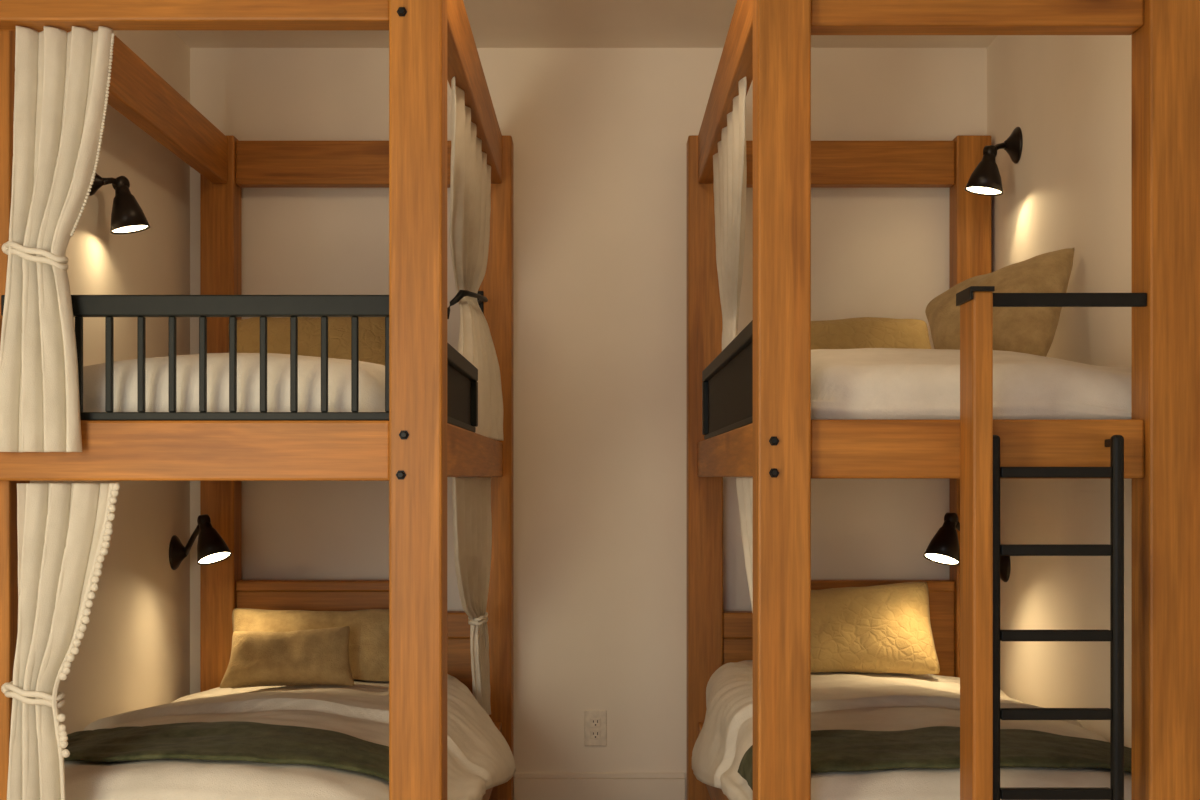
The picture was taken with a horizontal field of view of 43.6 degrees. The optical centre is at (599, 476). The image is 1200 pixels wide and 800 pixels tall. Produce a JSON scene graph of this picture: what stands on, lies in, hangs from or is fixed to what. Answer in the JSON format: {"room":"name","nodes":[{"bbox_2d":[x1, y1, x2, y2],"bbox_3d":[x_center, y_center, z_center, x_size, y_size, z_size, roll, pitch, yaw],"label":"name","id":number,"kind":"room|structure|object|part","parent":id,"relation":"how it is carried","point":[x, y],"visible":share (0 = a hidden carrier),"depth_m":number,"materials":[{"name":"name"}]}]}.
{"room":"dormitory","nodes":[
{"label":"dormitory","id":0,"kind":"room"},
{"bbox_2d":[30,30,189,734],"bbox_3d":[-1.374,-0.118,1.323,0.100,2.536,7.045,0,0,0],"label":"wall","id":1,"kind":"structure","parent":0,"point":[134,653],"depth_m":4.30,"materials":[{"name":"paint"}]},
{"bbox_2d":[89,173,149,234],"bbox_3d":[-1.262,-0.720,3.922,0.164,0.163,0.102,0,0,-18],"label":"wall lamp","id":2,"kind":"object","parent":1,"relation":"attached to","point":[127,216],"visible":0.91,"depth_m":3.90,"materials":[{"name":"brown metal"}]},
{"bbox_3d":[-1.272,-0.768,3.907,0.022,0.025,0.060,0,0,36],"label":"arm","id":3,"kind":"part","parent":2,"relation":"part of","materials":[{"name":"brown metal"}]},
{"bbox_3d":[-1.231,-0.702,3.932,0.100,0.128,0.102,0,0,0],"label":"lamp shade","id":4,"kind":"part","parent":2,"relation":"part of","materials":[{"name":"brown metal"}]},
{"bbox_3d":[-1.232,-0.653,3.932,0.091,0.019,0.093,0,0,0],"label":"bulb","id":5,"kind":"part","parent":2,"relation":"part of","materials":[{"name":"beige glass"}]},
{"bbox_2d":[169,514,231,569],"bbox_3d":[-1.236,0.200,4.558,0.344,0.177,0.104,0,0,45],"label":"wall lamp","id":6,"kind":"object","parent":1,"relation":"attached to","point":[211,547],"visible":1,"depth_m":4.48,"materials":[{"name":"brown metal"}]},
{"bbox_3d":[-1.238,0.183,4.580,0.022,0.121,0.198,0,0,-32],"label":"arm","id":7,"kind":"part","parent":6,"relation":"part of","materials":[{"name":"brown metal"}]},
{"bbox_3d":[-1.150,0.198,4.470,0.103,0.133,0.101,0,0,0],"label":"lamp shade","id":8,"kind":"part","parent":6,"relation":"part of","materials":[{"name":"brown metal"}]},
{"bbox_3d":[-1.150,0.239,4.471,0.090,0.040,0.092,0,0,0],"label":"bulb","id":9,"kind":"part","parent":6,"relation":"part of","materials":[{"name":"beige glass"}]},
{"bbox_2d":[173,0,997,47],"bbox_3d":[-0.037,-1.436,1.373,2.774,0.100,7.145,0,0,0],"label":"ceiling","id":10,"kind":"structure","parent":0,"point":[493,23],"depth_m":4.66,"materials":[{"name":"paint"}]},
{"bbox_2d":[190,48,986,799],"bbox_3d":[-0.037,-0.118,4.895,2.774,2.536,0.100,0,0,0],"label":"wall","id":11,"kind":"structure","parent":0,"point":[599,135],"depth_m":4.84,"materials":[{"name":"paint"}]},
{"bbox_2d":[584,710,606,745],"bbox_3d":[-0.015,0.811,4.840,0.072,0.116,0.009,0,0,0],"label":"wall outlet","id":12,"kind":"object","parent":11,"relation":"attached to","point":[595,721],"visible":1,"depth_m":4.84,"materials":[{"name":"beige plastic"}]},
{"bbox_2d":[590,730,600,738],"bbox_3d":[-0.015,0.830,4.837,0.034,0.029,0.003,0,0,0],"label":"socket","id":13,"kind":"object","parent":12,"relation":"attached to","point":[594,734],"depth_m":4.84,"materials":[{"name":"beige plastic"}]},
{"bbox_2d":[590,718,600,726],"bbox_3d":[-0.015,0.791,4.837,0.034,0.029,0.003,0,0,0],"label":"socket","id":14,"kind":"object","parent":12,"relation":"attached to","point":[594,722],"depth_m":4.84,"materials":[{"name":"beige plastic"}]},
{"bbox_2d":[514,773,684,799],"bbox_3d":[-0.002,1.052,4.837,0.553,0.196,0.016,0,0,0],"label":"baseboard","id":15,"kind":"structure","parent":11,"relation":"attached to","point":[527,786],"depth_m":4.83,"materials":[{"name":"paint"}]},
{"bbox_2d":[987,35,1131,747],"bbox_3d":[1.300,-0.118,1.323,0.100,2.536,7.045,0,0,0],"label":"wall","id":16,"kind":"structure","parent":0,"point":[1069,97],"depth_m":4.01,"materials":[{"name":"paint"}]},
{"bbox_2d":[923,512,1010,581],"bbox_3d":[1.124,0.215,4.510,0.400,0.219,0.108,0,0,-38],"label":"wall lamp","id":17,"kind":"object","parent":16,"relation":"attached to","point":[943,548],"visible":0.8,"depth_m":4.42,"materials":[{"name":"black metal"}]},
{"bbox_3d":[1.007,0.194,4.418,0.106,0.139,0.105,0,0,0],"label":"lamp shade","id":18,"kind":"part","parent":17,"relation":"part of","materials":[{"name":"brown metal"}]},
{"bbox_3d":[1.007,0.239,4.419,0.095,0.038,0.096,0,0,0],"label":"bulb","id":19,"kind":"part","parent":17,"relation":"part of","materials":[{"name":"beige glass"}]},
{"bbox_3d":[1.128,0.197,4.535,0.253,0.163,0.022,0,0,-45],"label":"arm","id":20,"kind":"part","parent":17,"relation":"part of","materials":[{"name":"brown metal"}]},
{"bbox_2d":[965,127,1022,195],"bbox_3d":[1.177,-0.942,4.457,0.200,0.210,0.112,0,0,-22],"label":"wall lamp","id":21,"kind":"object","parent":16,"relation":"attached to","point":[985,180],"visible":1,"depth_m":4.43,"materials":[{"name":"brown metal"}]},
{"bbox_3d":[1.136,-0.898,4.440,0.111,0.123,0.112,0,0,0],"label":"lamp shade","id":22,"kind":"part","parent":21,"relation":"part of","materials":[{"name":"brown metal"}]},
{"bbox_3d":[1.137,-0.850,4.440,0.102,0.017,0.103,0,0,0],"label":"bulb","id":23,"kind":"part","parent":21,"relation":"part of","materials":[{"name":"beige glass"}]},
{"bbox_3d":[1.183,-0.978,4.464,0.085,0.050,0.022,0,0,-40],"label":"arm","id":24,"kind":"part","parent":21,"relation":"part of","materials":[{"name":"brown metal"}]},
{"bbox_3d":[-0.037,1.200,1.373,2.774,0.100,7.145,0,0,0],"label":"floor","id":25,"kind":"structure","parent":0,"visible":0},
{"bbox_2d":[0,0,512,799],"bbox_3d":[-0.798,0.000,3.772,1.040,2.300,2.106,0,0,0],"label":"bunk bed","id":26,"kind":"object","parent":25,"relation":"on","point":[425,435],"visible":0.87,"depth_m":2.77,"materials":[{"name":"brown wood"}]},
{"bbox_3d":[-1.165,0.085,2.877,0.107,2.130,0.106,0,0,0],"label":"post","id":27,"kind":"part","parent":26,"relation":"part of","materials":[{"name":"brown wood"}]},
{"bbox_2d":[0,26,114,451],"bbox_3d":[-1.002,-0.440,2.756,0.196,0.789,0.128,0,0,0],"label":"curtain","id":28,"kind":"object","parent":26,"relation":"hanging from","point":[62,78],"visible":1,"depth_m":2.73,"materials":[{"name":"beige fabric"}]},
{"bbox_3d":[-0.937,-0.635,2.771,0.083,0.388,0.013,0,0,-37],"label":"edge trim","id":29,"kind":"part","parent":28,"relation":"part of","materials":[{"name":"beige fabric"}]},
{"bbox_2d":[1,483,119,799],"bbox_3d":[-0.989,0.479,2.747,0.217,0.938,0.118,0,0,0],"label":"curtain","id":30,"kind":"object","parent":26,"relation":"hanging from","point":[64,530],"visible":1,"depth_m":2.73,"materials":[{"name":"beige fabric"}]},
{"bbox_3d":[-1.195,-0.996,3.825,0.048,0.148,1.789,0,0,0],"label":"wall rail","id":31,"kind":"part","parent":26,"relation":"part of","materials":[{"name":"brown wood"}]},
{"bbox_3d":[-0.852,-0.049,2.789,0.933,0.111,0.068,0,0,0],"label":"rail","id":32,"kind":"part","parent":26,"relation":"part of","materials":[{"name":"brown wood"}]},
{"bbox_3d":[-0.852,-0.909,2.789,0.933,0.141,0.068,0,0,0],"label":"rail","id":33,"kind":"part","parent":26,"relation":"part of","materials":[{"name":"brown wood"}]},
{"bbox_3d":[-0.747,-0.318,2.786,0.722,0.039,0.028,0,0,0],"label":"guard rail","id":34,"kind":"part","parent":26,"relation":"part of","materials":[{"name":"black metal"}]},
{"bbox_3d":[-1.206,0.037,4.772,0.107,2.226,0.105,0,0,0],"label":"post","id":35,"kind":"part","parent":26,"relation":"part of","materials":[{"name":"brown wood"}]},
{"bbox_2d":[83,353,384,411],"bbox_3d":[-0.750,-0.157,3.773,0.720,0.232,1.871,0,0,0],"label":"duvet","id":36,"kind":"object","parent":26,"relation":"on","point":[371,375],"visible":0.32,"depth_m":2.85,"materials":[{"name":"white fabric"}]},
{"bbox_2d":[228,317,384,365],"bbox_3d":[-0.855,-0.378,4.490,0.542,0.211,0.195,0,0,0],"label":"pillow","id":37,"kind":"object","parent":36,"relation":"on","point":[371,329],"visible":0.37,"depth_m":4.43,"materials":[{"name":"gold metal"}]},
{"bbox_3d":[-0.769,-0.995,4.770,0.764,0.139,0.060,0,0,0],"label":"rail","id":38,"kind":"part","parent":26,"relation":"part of","materials":[{"name":"brown wood"}]},
{"bbox_3d":[-0.770,0.539,4.765,0.764,0.422,0.060,0,0,0],"label":"headboard","id":39,"kind":"part","parent":26,"relation":"part of","materials":[{"name":"brown wood"}]},
{"bbox_3d":[-0.336,0.000,2.780,0.097,2.300,0.100,0,0,0],"label":"post","id":40,"kind":"part","parent":26,"relation":"part of","materials":[{"name":"brown wood"}]},
{"bbox_3d":[-0.325,-0.181,3.276,0.014,0.138,0.888,0,0,0],"label":"guard panel","id":41,"kind":"part","parent":26,"relation":"part of","materials":[{"name":"paint"}]},
{"bbox_3d":[-0.328,-0.118,3.286,0.036,0.014,0.908,0,0,0],"label":"panel rail","id":42,"kind":"part","parent":26,"relation":"part of","materials":[{"name":"grey paint"}]},
{"bbox_3d":[-0.325,-0.254,3.286,0.042,0.032,0.908,0,0,0],"label":"panel rail","id":43,"kind":"part","parent":26,"relation":"part of","materials":[{"name":"black metal"}]},
{"bbox_2d":[447,290,487,318],"bbox_3d":[-0.374,-0.515,4.464,0.082,0.141,0.510,0,0,5],"label":"curtain hook","id":44,"kind":"object","parent":26,"relation":"attached to","point":[481,298],"visible":0.83,"depth_m":4.26,"materials":[{"name":"black metal"}]},
{"bbox_3d":[-0.379,-0.540,4.716,0.026,0.090,0.008,0,0,0],"label":"hook plate","id":45,"kind":"part","parent":44,"relation":"part of","materials":[{"name":"black metal"}]},
{"bbox_2d":[452,477,491,714],"bbox_3d":[-0.355,0.365,4.060,0.064,0.730,1.121,0,0,0],"label":"curtain","id":46,"kind":"object","parent":26,"relation":"hanging from","point":[471,496],"visible":0.92,"depth_m":4.20,"materials":[{"name":"beige fabric"}]},
{"bbox_3d":[-0.332,-0.999,3.775,0.048,0.154,1.889,0,0,0],"label":"rail","id":47,"kind":"part","parent":26,"relation":"part of","materials":[{"name":"brown wood"}]},
{"bbox_3d":[-0.331,-0.055,3.775,0.050,0.110,1.889,0,0,0],"label":"rail","id":48,"kind":"part","parent":26,"relation":"part of","materials":[{"name":"brown wood"}]},
{"bbox_2d":[449,77,502,440],"bbox_3d":[-0.367,-0.517,4.047,0.110,0.810,1.192,0,0,2],"label":"curtain","id":49,"kind":"object","parent":26,"relation":"hanging from","point":[470,181],"visible":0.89,"depth_m":4.16,"materials":[{"name":"beige fabric"}]},
{"bbox_3d":[-0.332,0.835,3.775,0.048,0.130,1.889,0,0,0],"label":"rail","id":50,"kind":"part","parent":26,"relation":"part of","materials":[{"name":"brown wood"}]},
{"bbox_3d":[-0.333,0.037,4.772,0.109,2.226,0.105,0,0,0],"label":"post","id":51,"kind":"part","parent":26,"relation":"part of","materials":[{"name":"brown wood"}]},
{"bbox_3d":[-0.769,0.740,3.780,0.677,0.220,1.777,0,0,0],"label":"mattress","id":52,"kind":"object","parent":26,"relation":"on","visible":0},
{"bbox_2d":[64,674,515,799],"bbox_3d":[-0.775,0.671,3.739,1.094,0.270,1.846,0,0,0],"label":"duvet","id":53,"kind":"object","parent":52,"relation":"on","point":[480,759],"visible":0.56,"depth_m":3.47,"materials":[{"name":"white fabric"}]},
{"bbox_2d":[64,721,388,781],"bbox_3d":[-0.886,0.592,3.190,1.113,0.118,0.511,0,0,20],"label":"throw blanket","id":54,"kind":"object","parent":53,"relation":"on","point":[227,740],"visible":0.77,"depth_m":3.07,"materials":[{"name":"green fabric"}]},
{"bbox_2d":[220,626,353,687],"bbox_3d":[-0.902,0.524,4.365,0.389,0.171,0.140,0,0,0],"label":"cushion","id":55,"kind":"object","parent":53,"relation":"on","point":[312,656],"visible":1,"depth_m":4.32,"materials":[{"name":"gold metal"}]},
{"bbox_2d":[232,608,388,681],"bbox_3d":[-0.848,0.518,4.562,0.571,0.227,0.188,0,0,0],"label":"pillow","id":56,"kind":"object","parent":53,"relation":"on","point":[369,628],"visible":0.34,"depth_m":4.54,"materials":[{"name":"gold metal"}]},
{"bbox_2d":[687,0,1199,799],"bbox_3d":[0.755,0.000,3.736,0.955,2.300,2.177,0,0,0],"label":"bunk bed","id":57,"kind":"object","parent":25,"relation":"on","point":[749,401],"visible":0.86,"depth_m":2.73,"materials":[{"name":"brown wood"}]},
{"bbox_3d":[0.333,0.037,4.772,0.109,2.226,0.105,0,0,0],"label":"post","id":58,"kind":"part","parent":57,"relation":"part of","materials":[{"name":"brown wood"}]},
{"bbox_3d":[0.332,0.835,3.775,0.048,0.130,1.889,0,0,0],"label":"rail","id":59,"kind":"part","parent":57,"relation":"part of","materials":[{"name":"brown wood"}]},
{"bbox_3d":[0.331,-0.055,3.775,0.050,0.110,1.889,0,0,0],"label":"rail","id":60,"kind":"part","parent":57,"relation":"part of","materials":[{"name":"brown wood"}]},
{"bbox_3d":[0.332,-0.999,3.775,0.048,0.154,1.889,0,0,0],"label":"rail","id":61,"kind":"part","parent":57,"relation":"part of","materials":[{"name":"brown wood"}]},
{"bbox_3d":[0.325,-0.299,3.646,0.042,0.032,1.628,0,0,0],"label":"panel rail","id":62,"kind":"part","parent":57,"relation":"part of","materials":[{"name":"black metal"}]},
{"bbox_3d":[0.328,-0.118,3.646,0.036,0.014,1.628,0,0,0],"label":"panel rail","id":63,"kind":"part","parent":57,"relation":"part of","materials":[{"name":"grey paint"}]},
{"bbox_2d":[713,77,746,350],"bbox_3d":[0.355,-0.521,3.955,0.068,0.802,1.012,0,0,0],"label":"curtain","id":64,"kind":"object","parent":57,"relation":"hanging from","point":[729,164],"visible":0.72,"depth_m":3.98,"materials":[{"name":"beige fabric"}]},
{"bbox_3d":[0.325,-0.203,3.636,0.014,0.183,1.608,0,0,0],"label":"guard panel","id":65,"kind":"part","parent":57,"relation":"part of","materials":[{"name":"paint"}]},
{"bbox_2d":[736,477,752,612],"bbox_3d":[0.356,0.266,3.315,0.067,0.530,0.732,0,0,0],"label":"curtain","id":66,"kind":"object","parent":57,"relation":"hanging from","point":[744,485],"visible":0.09,"depth_m":3.40,"materials":[{"name":"beige fabric"}]},
{"bbox_3d":[0.336,0.000,2.780,0.097,2.300,0.100,0,0,0],"label":"post","id":67,"kind":"part","parent":57,"relation":"part of","materials":[{"name":"brown wood"}]},
{"bbox_3d":[0.755,0.539,4.765,0.734,0.422,0.060,0,0,0],"label":"headboard","id":68,"kind":"part","parent":57,"relation":"part of","materials":[{"name":"brown wood"}]},
{"bbox_3d":[0.755,-0.995,4.770,0.735,0.139,0.060,0,0,0],"label":"rail","id":69,"kind":"part","parent":57,"relation":"part of","materials":[{"name":"brown wood"}]},
{"bbox_3d":[1.178,0.037,4.772,0.110,2.226,0.105,0,0,0],"label":"post","id":70,"kind":"part","parent":57,"relation":"part of","materials":[{"name":"brown wood"}]},
{"bbox_2d":[811,348,1131,419],"bbox_3d":[0.815,-0.196,3.772,0.851,0.180,1.871,0,0,0],"label":"mattress","id":71,"kind":"object","parent":57,"relation":"on","point":[860,383],"visible":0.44,"depth_m":2.85,"materials":[{"name":"white fabric"}]},
{"bbox_2d":[811,317,930,349],"bbox_3d":[0.739,-0.377,4.478,0.540,0.205,0.203,0,0,0],"label":"pillow","id":72,"kind":"object","parent":71,"relation":"on","point":[861,332],"visible":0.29,"depth_m":4.43,"materials":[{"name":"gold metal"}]},
{"bbox_2d":[925,248,1074,356],"bbox_3d":[0.995,-0.429,3.896,0.459,0.323,0.295,0,0,42],"label":"pillow","id":73,"kind":"object","parent":71,"relation":"on","point":[1029,330],"visible":0.58,"depth_m":3.79,"materials":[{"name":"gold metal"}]},
{"bbox_3d":[0.678,0.409,2.705,0.036,1.481,0.100,0,0,0],"label":"ladder post","id":74,"kind":"part","parent":57,"relation":"part of","materials":[{"name":"brown wood"}]},
{"bbox_3d":[0.693,-0.051,2.789,0.616,0.109,0.068,0,0,0],"label":"rail","id":75,"kind":"part","parent":57,"relation":"part of","materials":[{"name":"brown wood"}]},
{"bbox_3d":[0.693,-0.905,2.789,0.616,0.150,0.068,0,0,0],"label":"rail","id":76,"kind":"part","parent":57,"relation":"part of","materials":[{"name":"brown wood"}]},
{"bbox_2d":[993,435,1123,799],"bbox_3d":[0.823,0.537,2.726,0.245,1.226,0.056,0,0,0],"label":"ladder","id":77,"kind":"object","parent":57,"relation":"attached to","point":[1115,472],"visible":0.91,"depth_m":2.70,"materials":[{"name":"black metal"}]},
{"bbox_3d":[1.068,0.000,2.780,0.134,2.300,0.100,0,0,0],"label":"post","id":78,"kind":"part","parent":57,"relation":"part of","materials":[{"name":"brown wood"}]},
{"bbox_3d":[0.755,0.745,3.780,0.647,0.210,1.776,0,0,0],"label":"mattress","id":79,"kind":"object","parent":57,"relation":"on","visible":0},
{"bbox_2d":[692,660,1131,799],"bbox_3d":[0.751,0.675,3.758,0.998,0.272,1.844,0,0,0],"label":"duvet","id":80,"kind":"object","parent":79,"relation":"on","point":[839,700],"visible":0.46,"depth_m":3.60,"materials":[{"name":"white fabric"}]},
{"bbox_2d":[811,582,939,674],"bbox_3d":[0.761,0.457,4.543,0.504,0.267,0.232,0,0,0],"label":"pillow","id":81,"kind":"object","parent":80,"relation":"on","point":[877,628],"visible":0.74,"depth_m":4.47,"materials":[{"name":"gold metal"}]},
{"bbox_2d":[738,726,1131,790],"bbox_3d":[0.778,0.601,3.130,0.960,0.120,0.480,0,0,0],"label":"throw blanket","id":82,"kind":"object","parent":80,"relation":"on","point":[935,747],"visible":0.59,"depth_m":3.04,"materials":[{"name":"green fabric"}]}
]}

